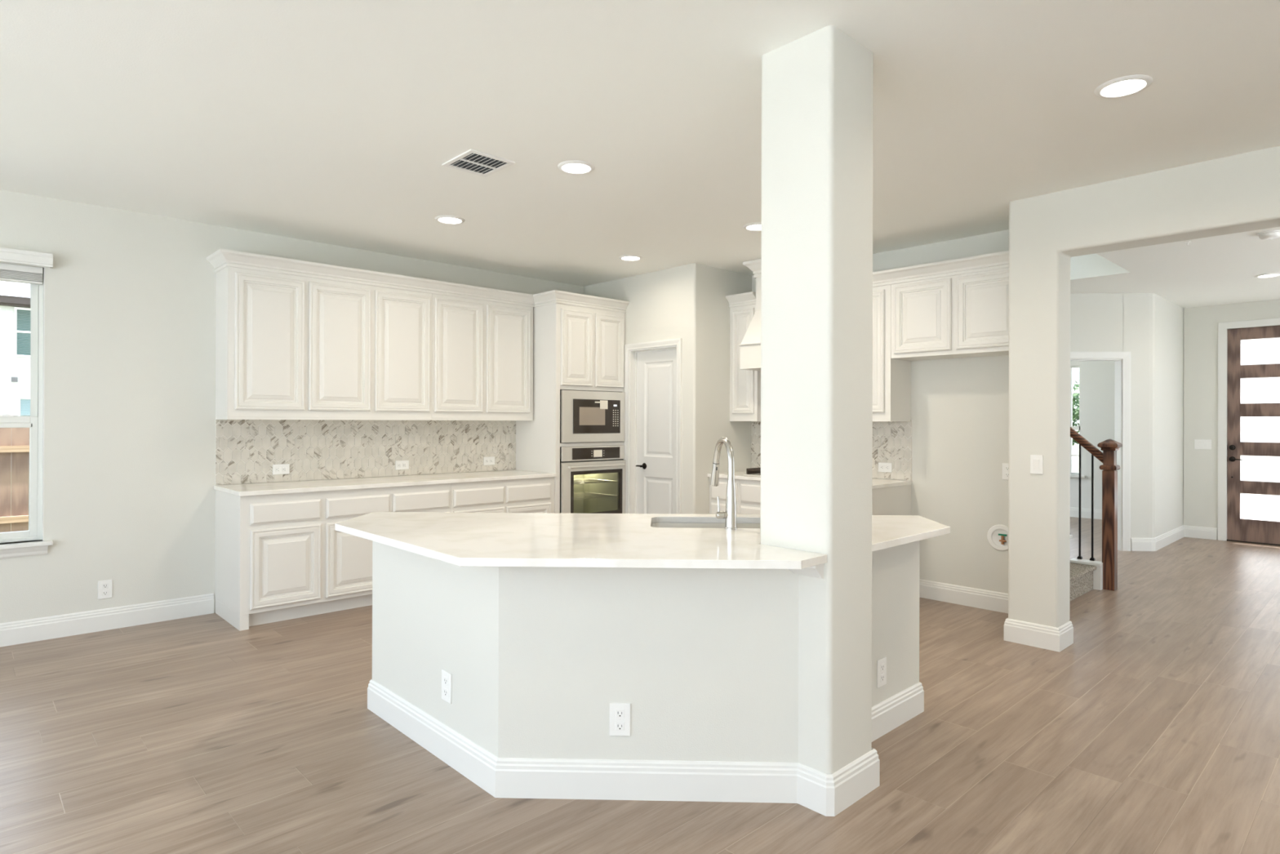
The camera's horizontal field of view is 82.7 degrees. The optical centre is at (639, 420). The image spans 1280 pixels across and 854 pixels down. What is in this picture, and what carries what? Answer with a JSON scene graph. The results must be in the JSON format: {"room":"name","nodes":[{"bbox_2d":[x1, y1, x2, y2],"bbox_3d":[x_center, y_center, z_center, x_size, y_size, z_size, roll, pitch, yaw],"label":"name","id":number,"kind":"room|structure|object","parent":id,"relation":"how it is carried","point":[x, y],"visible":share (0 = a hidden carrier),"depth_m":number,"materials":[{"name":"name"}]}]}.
{"room":"kitchen","nodes":[
{"label":"kitchen","id":0,"kind":"room"},
{"bbox_2d":[0,189,583,623],"bbox_3d":[-3.081,-0.011,5.299,8.590,2.820,0.150,0,0,-43],"label":"wall","id":1,"kind":"structure","parent":0,"point":[131,296],"depth_m":4.87,"materials":[{"name":"white paint"}]},
{"bbox_2d":[0,267,53,558],"bbox_3d":[-4.109,-0.062,4.292,1.002,1.803,0.185,0,0,-43],"label":"window","id":2,"kind":"structure","parent":1,"relation":"in","point":[35,421],"depth_m":4.59,"materials":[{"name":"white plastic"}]},
{"bbox_2d":[0,247,53,284],"bbox_3d":[-4.067,-0.950,4.253,0.983,0.184,0.127,0,0,-43],"label":"window blind","id":3,"kind":"object","parent":2,"relation":"attached to","point":[8,272],"visible":1,"depth_m":4.48,"materials":[{"name":"white paint"}]},
{"bbox_2d":[97,579,112,599],"bbox_3d":[-3.515,1.109,4.782,0.077,0.120,0.008,0,0,-43],"label":"outlet","id":4,"kind":"object","parent":1,"relation":"attached to","point":[104,587],"visible":1,"depth_m":4.78,"materials":[{"name":"white plastic"}]},
{"bbox_2d":[102,582,108,588],"bbox_3d":[-3.514,1.086,4.781,0.033,0.032,0.004,0,0,-43],"label":"receptacle","id":5,"kind":"object","parent":4,"relation":"attached to","point":[104,585],"depth_m":4.78,"materials":[{"name":"grey plastic"}]},
{"bbox_2d":[102,590,108,595],"bbox_3d":[-3.514,1.133,4.781,0.033,0.032,0.004,0,0,-43],"label":"receptacle","id":6,"kind":"object","parent":4,"relation":"attached to","point":[104,593],"depth_m":4.78,"materials":[{"name":"grey plastic"}]},
{"bbox_2d":[0,593,213,646],"bbox_3d":[-4.530,1.302,3.820,4.060,0.140,0.016,0,0,-43],"label":"baseboard","id":7,"kind":"structure","parent":1,"relation":"attached to","point":[24,631],"depth_m":4.77,"materials":[{"name":"white paint"}]},
{"bbox_2d":[215,266,431,420],"bbox_3d":[-2.381,-0.546,5.630,1.524,1.085,0.329,0,0,-43],"label":"upper cabinet","id":8,"kind":"object","parent":1,"relation":"attached to","point":[288,347],"visible":1,"depth_m":5.42,"materials":[{"name":"white paint"}]},
{"bbox_2d":[206,248,629,312],"bbox_3d":[-1.567,-1.105,6.073,3.506,0.102,0.398,0,0,-36],"label":"crown molding","id":9,"kind":"structure","parent":8,"relation":"attached to","point":[221,259],"depth_m":5.82,"materials":[{"name":"white paint"}]},
{"bbox_2d":[215,417,515,484],"bbox_3d":[-2.119,0.224,6.098,2.552,0.487,0.008,0,0,-43],"label":"backsplash","id":10,"kind":"structure","parent":1,"relation":"attached to","point":[246,451],"depth_m":5.89,"materials":[{"name":"white tile"}]},
{"bbox_2d":[272,463,289,474],"bbox_3d":[-2.722,0.370,5.519,0.120,0.077,0.008,0,0,-43],"label":"outlet","id":11,"kind":"object","parent":10,"relation":"attached to","point":[284,468],"visible":1,"depth_m":5.52,"materials":[{"name":"white plastic"}]},
{"bbox_2d":[275,466,279,471],"bbox_3d":[-2.738,0.370,5.501,0.032,0.033,0.004,0,0,-43],"label":"receptacle","id":12,"kind":"object","parent":11,"relation":"attached to","point":[277,468],"depth_m":5.50,"materials":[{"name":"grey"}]},
{"bbox_2d":[395,460,408,470],"bbox_3d":[-2.021,0.379,6.180,0.120,0.077,0.008,0,0,-43],"label":"outlet","id":13,"kind":"object","parent":10,"relation":"attached to","point":[399,464],"visible":1,"depth_m":6.18,"materials":[{"name":"white plastic"}]},
{"bbox_2d":[483,456,494,465],"bbox_3d":[-1.401,0.375,6.764,0.120,0.077,0.008,0,0,-43],"label":"outlet","id":14,"kind":"object","parent":10,"relation":"attached to","point":[489,460],"visible":1,"depth_m":6.76,"materials":[{"name":"white plastic"}]},
{"bbox_2d":[431,293,533,420],"bbox_3d":[-1.459,-0.543,6.501,1.018,1.085,0.330,0,0,-43],"label":"upper cabinet","id":15,"kind":"object","parent":1,"relation":"attached to","point":[482,350],"visible":0.91,"depth_m":6.35,"materials":[{"name":"white paint"}]},
{"bbox_2d":[0,0,1279,307],"bbox_3d":[2.581,-1.512,3.975,15.000,0.250,9.844,0,0,-43],"label":"ceiling","id":16,"kind":"structure","parent":0,"point":[336,122],"depth_m":3.33,"materials":[{"name":"white paint"}]},
{"bbox_2d":[435,215,465,224],"bbox_3d":[-1.320,-1.392,5.055,0.204,0.010,0.204,0,0,-43],"label":"recessed light","id":17,"kind":"object","parent":16,"relation":"in","point":[451,220],"visible":1,"depth_m":5.05,"materials":[{"name":"white plastic"}]},
{"bbox_2d":[441,149,515,177],"bbox_3d":[-0.875,-1.392,3.948,0.274,0.010,0.310,0,0,-43],"label":"ceiling vent","id":18,"kind":"object","parent":16,"relation":"in","point":[473,162],"visible":1,"depth_m":3.94,"materials":[{"name":"white plastic"}]},
{"bbox_2d":[557,160,595,173],"bbox_3d":[-0.351,-1.390,4.004,0.204,0.010,0.204,0,0,-43],"label":"recessed light","id":19,"kind":"object","parent":16,"relation":"in","point":[572,166],"visible":1,"depth_m":3.99,"materials":[{"name":"white plastic"}]},
{"bbox_2d":[618,254,642,261],"bbox_3d":[-0.080,-1.387,6.215,0.204,0.010,0.204,0,0,-43],"label":"recessed light","id":20,"kind":"object","parent":16,"relation":"in","point":[627,257],"visible":1,"depth_m":6.19,"materials":[{"name":"white plastic"}]},
{"bbox_2d":[742,222,761,231],"bbox_3d":[0.841,-1.385,5.210,0.204,0.010,0.204,0,0,-43],"label":"recessed light","id":21,"kind":"object","parent":16,"relation":"in","point":[752,226],"visible":0.6,"depth_m":5.20,"materials":[{"name":"white plastic"}]},
{"bbox_2d":[1093,74,1152,97],"bbox_3d":[2.009,-1.385,3.026,0.204,0.010,0.204,0,0,-43],"label":"recessed light","id":22,"kind":"object","parent":16,"relation":"in","point":[1125,86],"visible":1,"depth_m":3.01,"materials":[{"name":"white plastic"}]},
{"bbox_2d":[1254,272,1279,277],"bbox_3d":[5.938,-1.368,6.871,0.204,0.010,0.204,0,0,-43],"label":"recessed light","id":23,"kind":"object","parent":16,"relation":"in","point":[1273,274],"visible":1,"depth_m":6.86,"materials":[{"name":"white plastic"}]},
{"bbox_2d":[1256,230,1279,239],"bbox_3d":[4.620,-1.356,5.338,0.148,0.047,0.148,0,0,-43],"label":"recessed light","id":24,"kind":"object","parent":16,"relation":"attached to","point":[1270,234],"visible":1,"depth_m":5.30,"materials":[{"name":"white plastic"}]},
{"bbox_2d":[0,516,1279,853],"bbox_3d":[2.572,1.453,3.971,15.000,0.120,9.844,0,0,-43],"label":"floor","id":25,"kind":"structure","parent":0,"point":[1157,730],"depth_m":3.03,"materials":[{"name":"brown wood"}]},
{"bbox_2d":[214,483,450,631],"bbox_3d":[-2.275,0.939,5.515,1.528,0.884,0.645,0,0,-43],"label":"base cabinet","id":26,"kind":"object","parent":25,"relation":"on","point":[279,557],"visible":0.61,"depth_m":5.05,"materials":[{"name":"white paint"}]},
{"bbox_2d":[213,470,556,496],"bbox_3d":[-1.899,0.483,5.854,2.565,0.030,0.642,0,0,-43],"label":"countertop","id":27,"kind":"structure","parent":26,"relation":"on","point":[296,486],"depth_m":5.53,"materials":[{"name":"white stone"}]},
{"bbox_2d":[450,476,554,512],"bbox_3d":[-1.347,0.943,6.390,1.022,0.884,0.645,0,0,-43],"label":"base cabinet","id":28,"kind":"object","parent":25,"relation":"on","point":[536,495],"visible":0.27,"depth_m":6.17,"materials":[{"name":"white paint"}]},
{"bbox_2d":[515,302,625,512],"bbox_3d":[-0.664,0.152,7.024,0.832,2.472,0.662,0,0,-43],"label":"tall cabinet","id":29,"kind":"object","parent":25,"relation":"on","point":[575,348],"visible":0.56,"depth_m":6.71,"materials":[{"name":"white paint"}]},
{"bbox_2d":[560,444,625,513],"bbox_3d":[-0.605,0.604,6.985,0.755,0.729,0.649,0,0,-43],"label":"oven","id":30,"kind":"object","parent":29,"relation":"in","point":[593,477],"visible":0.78,"depth_m":6.95,"materials":[{"name":"silver metal"}]},
{"bbox_2d":[560,390,624,442],"bbox_3d":[-0.426,-0.037,6.800,0.755,0.474,0.032,0,0,-43],"label":"microwave","id":31,"kind":"object","parent":29,"relation":"in","point":[586,416],"visible":1,"depth_m":6.76,"materials":[{"name":"silver metal"}]},
{"bbox_2d":[367,540,924,803],"bbox_3d":[0.009,0.943,3.102,2.676,0.884,1.093,0,0,2],"label":"kitchen island","id":32,"kind":"object","parent":25,"relation":"on","point":[704,661],"visible":0.66,"depth_m":2.67,"materials":[{"name":"white paint"}]},
{"bbox_2d":[441,669,451,703],"bbox_3d":[-0.787,1.081,2.957,0.008,0.120,0.077,0,0,-43],"label":"outlet","id":33,"kind":"object","parent":32,"relation":"attached to","point":[446,676],"visible":1,"depth_m":2.95,"materials":[{"name":"white plastic"}]},
{"bbox_2d":[444,675,448,685],"bbox_3d":[-0.788,1.057,2.956,0.004,0.032,0.033,0,0,-43],"label":"receptacle","id":34,"kind":"object","parent":33,"relation":"attached to","point":[446,677],"depth_m":2.95,"materials":[{"name":"grey plastic"}]},
{"bbox_2d":[444,687,448,697],"bbox_3d":[-0.788,1.104,2.956,0.004,0.032,0.033,0,0,-43],"label":"receptacle","id":35,"kind":"object","parent":33,"relation":"attached to","point":[446,689],"depth_m":2.95,"materials":[{"name":"grey plastic"}]},
{"bbox_2d":[609,702,630,736],"bbox_3d":[-0.073,1.095,2.666,0.077,0.120,0.008,0,0,2],"label":"outlet","id":36,"kind":"object","parent":32,"relation":"attached to","point":[620,713],"visible":1,"depth_m":2.66,"materials":[{"name":"white plastic"}]},
{"bbox_2d":[615,708,624,717],"bbox_3d":[-0.073,1.072,2.664,0.033,0.032,0.004,0,0,2],"label":"receptacle","id":37,"kind":"object","parent":36,"relation":"attached to","point":[620,713],"depth_m":2.66,"materials":[{"name":"white plastic"}]},
{"bbox_2d":[615,721,624,730],"bbox_3d":[-0.073,1.119,2.664,0.033,0.032,0.004,0,0,2],"label":"receptacle","id":38,"kind":"object","parent":36,"relation":"attached to","point":[620,726],"depth_m":2.66,"materials":[{"name":"white plastic"}]},
{"bbox_2d":[335,511,950,568],"bbox_3d":[-0.002,0.485,3.073,2.766,0.030,1.223,0,0,2],"label":"island countertop","id":39,"kind":"structure","parent":32,"relation":"on","point":[539,540],"depth_m":2.89,"materials":[{"name":"white stone"}]},
{"bbox_2d":[651,522,760,528],"bbox_3d":[0.422,0.604,3.375,0.768,0.204,0.396,0,0,2],"label":"sink","id":40,"kind":"object","parent":39,"relation":"in","point":[693,525],"visible":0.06,"depth_m":3.56,"materials":[{"name":"silver metal"}]},
{"bbox_2d":[710,436,737,529],"bbox_3d":[0.354,0.272,3.273,0.094,0.399,0.279,0,0,-12],"label":"faucet","id":41,"kind":"object","parent":39,"relation":"on","point":[730,514],"visible":1,"depth_m":3.16,"materials":[{"name":"grey metal"}]},
{"bbox_2d":[876,657,886,688],"bbox_3d":[1.072,1.116,3.223,0.077,0.120,0.008,0,0,-43],"label":"outlet","id":42,"kind":"object","parent":32,"relation":"attached to","point":[882,663],"visible":1,"depth_m":3.22,"materials":[{"name":"white plastic"}]},
{"bbox_2d":[880,662,884,671],"bbox_3d":[1.073,1.092,3.222,0.033,0.032,0.004,0,0,-43],"label":"receptacle","id":43,"kind":"object","parent":42,"relation":"attached to","point":[882,664],"depth_m":3.22,"materials":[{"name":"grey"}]},
{"bbox_2d":[880,673,884,681],"bbox_3d":[1.073,1.139,3.222,0.033,0.032,0.004,0,0,-43],"label":"receptacle","id":44,"kind":"object","parent":42,"relation":"attached to","point":[882,674],"depth_m":3.22,"materials":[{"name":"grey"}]},
{"bbox_2d":[709,476,739,514],"bbox_3d":[0.958,0.950,6.632,0.631,0.884,0.345,0,0,-43],"label":"base cabinet","id":45,"kind":"object","parent":25,"relation":"on","point":[720,491],"visible":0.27,"depth_m":6.43,"materials":[{"name":"white paint"}]},
{"bbox_2d":[739,479,760,514],"bbox_3d":[1.379,0.951,6.186,0.631,0.884,0.880,0,0,-43],"label":"base cabinet","id":46,"kind":"object","parent":25,"relation":"on","point":[749,490],"visible":0.12,"depth_m":6.20,"materials":[{"name":"white paint"}]},
{"bbox_2d":[707,471,911,488],"bbox_3d":[1.385,0.493,6.165,0.629,0.030,1.611,0,0,-43],"label":"countertop","id":47,"kind":"structure","parent":46,"relation":"on","point":[877,483],"depth_m":5.82,"materials":[{"name":"white stone"}]},
{"bbox_2d":[743,467,760,476],"bbox_3d":[1.353,0.448,6.178,0.511,0.062,0.800,0,0,-43],"label":"cooktop","id":48,"kind":"object","parent":47,"relation":"in","point":[755,472],"visible":0.09,"depth_m":6.31,"materials":[{"name":"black metal"}]},
{"bbox_2d":[760,25,879,816],"bbox_3d":[0.678,-0.004,2.770,0.336,2.780,0.332,0,0,-43],"label":"support column","id":49,"kind":"structure","parent":25,"relation":"on","point":[817,87],"depth_m":2.64,"materials":[{"name":"white paint"}]},
{"bbox_2d":[871,484,911,515],"bbox_3d":[1.808,0.951,5.730,0.632,0.884,0.372,0,0,-43],"label":"base cabinet","id":50,"kind":"object","parent":25,"relation":"on","point":[893,500],"visible":0.06,"depth_m":5.60,"materials":[{"name":"white paint"}]},
{"bbox_2d":[1069,534,1102,601],"bbox_3d":[2.509,0.411,6.578,1.300,1.970,2.615,0,0,-43],"label":"staircase","id":51,"kind":"structure","parent":25,"relation":"on","point":[1086,575],"depth_m":5.95,"materials":[{"name":"carpet"}]},
{"bbox_2d":[1070,426,1122,591],"bbox_3d":[3.241,-0.036,6.743,0.144,2.869,2.072,0,0,-43],"label":"stair railing","id":52,"kind":"object","parent":51,"relation":"on","point":[1109,468],"visible":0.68,"depth_m":6.02,"materials":[{"name":"brown wood"}]},
{"bbox_2d":[583,262,751,514],"bbox_3d":[0.243,0.001,7.263,0.811,2.820,1.554,0,0,-43],"label":"wall","id":53,"kind":"structure","parent":0,"point":[687,302],"depth_m":6.60,"materials":[{"name":"white paint"}]},
{"bbox_2d":[623,337,682,513],"bbox_3d":[0.153,0.326,6.840,0.138,2.128,0.756,0,0,-43],"label":"door","id":54,"kind":"structure","parent":53,"relation":"in","point":[653,370],"depth_m":6.90,"materials":[{"name":"white paint"}]},
{"bbox_2d":[751,229,1070,620],"bbox_3d":[1.479,-1.346,6.640,0.124,5.520,4.354,0,0,-43],"label":"wall","id":55,"kind":"structure","parent":0,"point":[960,406],"depth_m":5.53,"materials":[{"name":"white paint"}]},
{"bbox_2d":[729,303,760,421],"bbox_3d":[1.055,-0.535,6.740,0.351,1.085,0.322,0,0,-43],"label":"upper cabinet","id":56,"kind":"object","parent":55,"relation":"attached to","point":[744,384],"visible":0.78,"depth_m":6.63,"materials":[{"name":"white paint"}]},
{"bbox_2d":[725,291,755,307],"bbox_3d":[0.920,-1.097,6.615,0.062,0.102,0.314,0,0,-43],"label":"crown molding","id":57,"kind":"structure","parent":56,"relation":"attached to","point":[748,298],"depth_m":6.61,"materials":[{"name":"white paint"}]},
{"bbox_2d":[737,258,760,370],"bbox_3d":[1.393,-0.916,6.196,0.609,0.941,0.934,0,0,-43],"label":"range hood","id":58,"kind":"object","parent":55,"relation":"attached to","point":[750,345],"visible":0.23,"depth_m":6.29,"materials":[{"name":"white paint"}]},
{"bbox_2d":[751,419,911,480],"bbox_3d":[1.618,0.235,6.389,0.008,0.487,1.605,0,0,-43],"label":"backsplash","id":59,"kind":"structure","parent":55,"relation":"attached to","point":[891,440],"depth_m":5.94,"materials":[{"name":"white tile"}]},
{"bbox_2d":[878,462,892,472],"bbox_3d":[2.008,0.384,5.963,0.008,0.077,0.120,0,0,-43],"label":"outlet","id":60,"kind":"object","parent":59,"relation":"attached to","point":[882,467],"visible":1,"depth_m":5.96,"materials":[{"name":"white plastic"}]},
{"bbox_2d":[872,284,911,422],"bbox_3d":[1.925,-0.534,5.818,0.351,1.085,0.337,0,0,-43],"label":"upper cabinet","id":61,"kind":"object","parent":55,"relation":"attached to","point":[891,377],"visible":0.47,"depth_m":5.65,"materials":[{"name":"white paint"}]},
{"bbox_2d":[890,267,1008,360],"bbox_3d":[2.379,-0.776,5.337,0.351,0.600,0.987,0,0,-43],"label":"upper cabinet","id":62,"kind":"object","parent":55,"relation":"attached to","point":[966,315],"visible":0.73,"depth_m":5.25,"materials":[{"name":"white paint"}]},
{"bbox_2d":[872,250,1008,287],"bbox_3d":[2.132,-1.095,5.331,0.062,0.102,1.318,0,0,-43],"label":"crown molding","id":63,"kind":"structure","parent":62,"relation":"attached to","point":[997,260],"depth_m":5.27,"materials":[{"name":"white paint"}]},
{"bbox_2d":[919,578,1008,613],"bbox_3d":[2.345,1.324,5.277,0.471,0.140,0.944,0,0,-43],"label":"baseboard","id":64,"kind":"structure","parent":55,"relation":"attached to","point":[939,591],"depth_m":5.49,"materials":[{"name":"white paint"}]},
{"bbox_2d":[986,524,1008,551],"bbox_3d":[2.628,0.855,5.306,0.022,0.192,0.192,0,0,-43],"label":"box","id":65,"kind":"object","parent":55,"relation":"attached to","point":[997,535],"visible":0.84,"depth_m":5.32,"materials":[{"name":"white plastic"}]},
{"bbox_2d":[1002,462,1008,479],"bbox_3d":[2.667,0.370,5.277,0.008,0.120,0.077,0,0,-43],"label":"outlet","id":66,"kind":"object","parent":55,"relation":"attached to","point":[1005,465],"visible":0.66,"depth_m":5.29,"materials":[{"name":"white plastic"}]},
{"bbox_2d":[1070,360,1115,509],"bbox_3d":[6.037,0.023,11.124,0.150,2.820,4.090,0,0,-43],"label":"wall","id":67,"kind":"structure","parent":0,"point":[1097,377],"depth_m":10.47,"materials":[{"name":"white paint"}]},
{"bbox_2d":[1070,365,1085,477],"bbox_3d":[6.076,0.011,11.025,0.170,1.635,1.220,0,0,-43],"label":"window","id":68,"kind":"structure","parent":67,"relation":"in","point":[1074,474],"depth_m":10.73,"materials":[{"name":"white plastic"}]},
{"bbox_2d":[1070,506,1102,519],"bbox_3d":[5.956,1.343,11.084,0.016,0.140,3.840,0,0,-43],"label":"baseboard","id":69,"kind":"structure","parent":67,"relation":"attached to","point":[1074,512],"depth_m":10.54,"materials":[{"name":"white paint"}]},
{"bbox_2d":[1070,293,1183,537],"bbox_3d":[5.132,0.017,8.332,5.170,2.820,1.160,0,0,-19],"label":"wall","id":70,"kind":"structure","parent":0,"point":[1149,326],"depth_m":7.87,"materials":[{"name":"white paint"}]},
{"bbox_2d":[1070,351,1130,551],"bbox_3d":[4.793,0.331,7.920,0.997,2.149,0.130,0,0,2],"label":"trim","id":71,"kind":"structure","parent":70,"relation":"attached to","point":[1122,359],"depth_m":7.85,"materials":[{"name":"white paint"}]},
{"bbox_2d":[1130,524,1217,551],"bbox_3d":[6.063,1.339,8.230,1.680,0.140,0.329,0,0,-37],"label":"baseboard","id":72,"kind":"structure","parent":70,"relation":"attached to","point":[1155,544],"depth_m":8.37,"materials":[{"name":"white paint"}]},
{"bbox_2d":[1008,146,1279,627],"bbox_3d":[4.287,0.001,2.708,0.228,2.830,5.456,0,0,-43],"label":"wall","id":73,"kind":"structure","parent":0,"point":[1238,193],"depth_m":4.44,"materials":[{"name":"white paint"}]},
{"bbox_2d":[1030,454,1043,474],"bbox_3d":[2.445,0.271,4.487,0.010,0.118,0.072,0,0,-43],"label":"light switch","id":74,"kind":"object","parent":73,"relation":"attached to","point":[1036,460],"visible":1,"depth_m":4.48,"materials":[{"name":"white plastic"}]},
{"bbox_2d":[1004,617,1073,652],"bbox_3d":[2.678,1.324,4.743,0.719,0.140,0.321,0,0,-43],"label":"baseboard","id":75,"kind":"structure","parent":73,"relation":"attached to","point":[1045,637],"depth_m":4.49,"materials":[{"name":"white paint"}]},
{"bbox_2d":[1183,299,1279,539],"bbox_3d":[7.742,0.023,7.750,0.140,2.820,3.150,0,0,-43],"label":"wall","id":76,"kind":"structure","parent":0,"point":[1200,323],"depth_m":8.71,"materials":[{"name":"white paint"}]},
{"bbox_2d":[1194,439,1211,449],"bbox_3d":[6.736,0.286,8.706,0.010,0.118,0.164,0,0,-43],"label":"light switch","id":77,"kind":"object","parent":76,"relation":"attached to","point":[1198,443],"visible":1,"depth_m":8.71,"materials":[{"name":"white plastic"}]},
{"bbox_2d":[1217,317,1279,545],"bbox_3d":[7.227,0.129,8.237,0.140,2.568,1.071,0,0,-43],"label":"door","id":78,"kind":"structure","parent":76,"relation":"in","point":[1249,393],"depth_m":8.42,"materials":[{"name":"brown wood"}]},
{"label":"outside","id":79,"kind":"structure","parent":0,"visible":0},
{"bbox_2d":[10,444,1079,531],"bbox_3d":[-3.230,1.861,10.703,130.000,0.050,140.000,0,0,-43],"label":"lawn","id":80,"kind":"structure","parent":79,"point":[1075,448],"depth_m":35.75,"materials":[{"name":"green plant"}]},
{"bbox_2d":[0,427,29,532],"bbox_3d":[-6.433,0.924,7.144,2.350,1.794,0.056,0,0,-43],"label":"wooden fence","id":81,"kind":"object","parent":80,"relation":"on","point":[14,442],"visible":0.06,"depth_m":7.30,"materials":[{"name":"brown wood"}]},
{"bbox_2d":[0,280,30,415],"bbox_3d":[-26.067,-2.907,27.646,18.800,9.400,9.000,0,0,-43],"label":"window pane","id":82,"kind":"structure","parent":80,"relation":"on","point":[15,297],"depth_m":25.79,"materials":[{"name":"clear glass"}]},
{"bbox_2d":[11,377,17,382],"bbox_3d":[-22.178,-1.453,25.797,0.170,0.170,0.030,0,0,-43],"label":"wall vent","id":83,"kind":"object","parent":82,"relation":"attached to","point":[13,379],"depth_m":25.79,"materials":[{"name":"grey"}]},
{"bbox_2d":[16,309,30,355],"bbox_3d":[-21.800,-3.134,26.148,0.950,1.615,0.025,0,0,-43],"label":"blind","id":84,"kind":"object","parent":82,"relation":"hanging from","point":[23,316],"depth_m":25.95,"materials":[{"name":"teal plastic"}]},
{"bbox_2d":[20,399,30,415],"bbox_3d":[-21.773,-0.044,26.178,0.850,1.495,0.025,0,0,-43],"label":"blind","id":85,"kind":"object","parent":82,"relation":"hanging from","point":[24,403],"depth_m":26.00,"materials":[{"name":"teal"}]},
{"bbox_2d":[1071,380,1079,445],"bbox_3d":[15.620,0.171,27.131,3.047,3.514,3.057,0,0,-43],"label":"tree","id":86,"kind":"object","parent":80,"relation":"on","point":[1075,395],"visible":0.06,"depth_m":26.46,"materials":[{"name":"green plant"}]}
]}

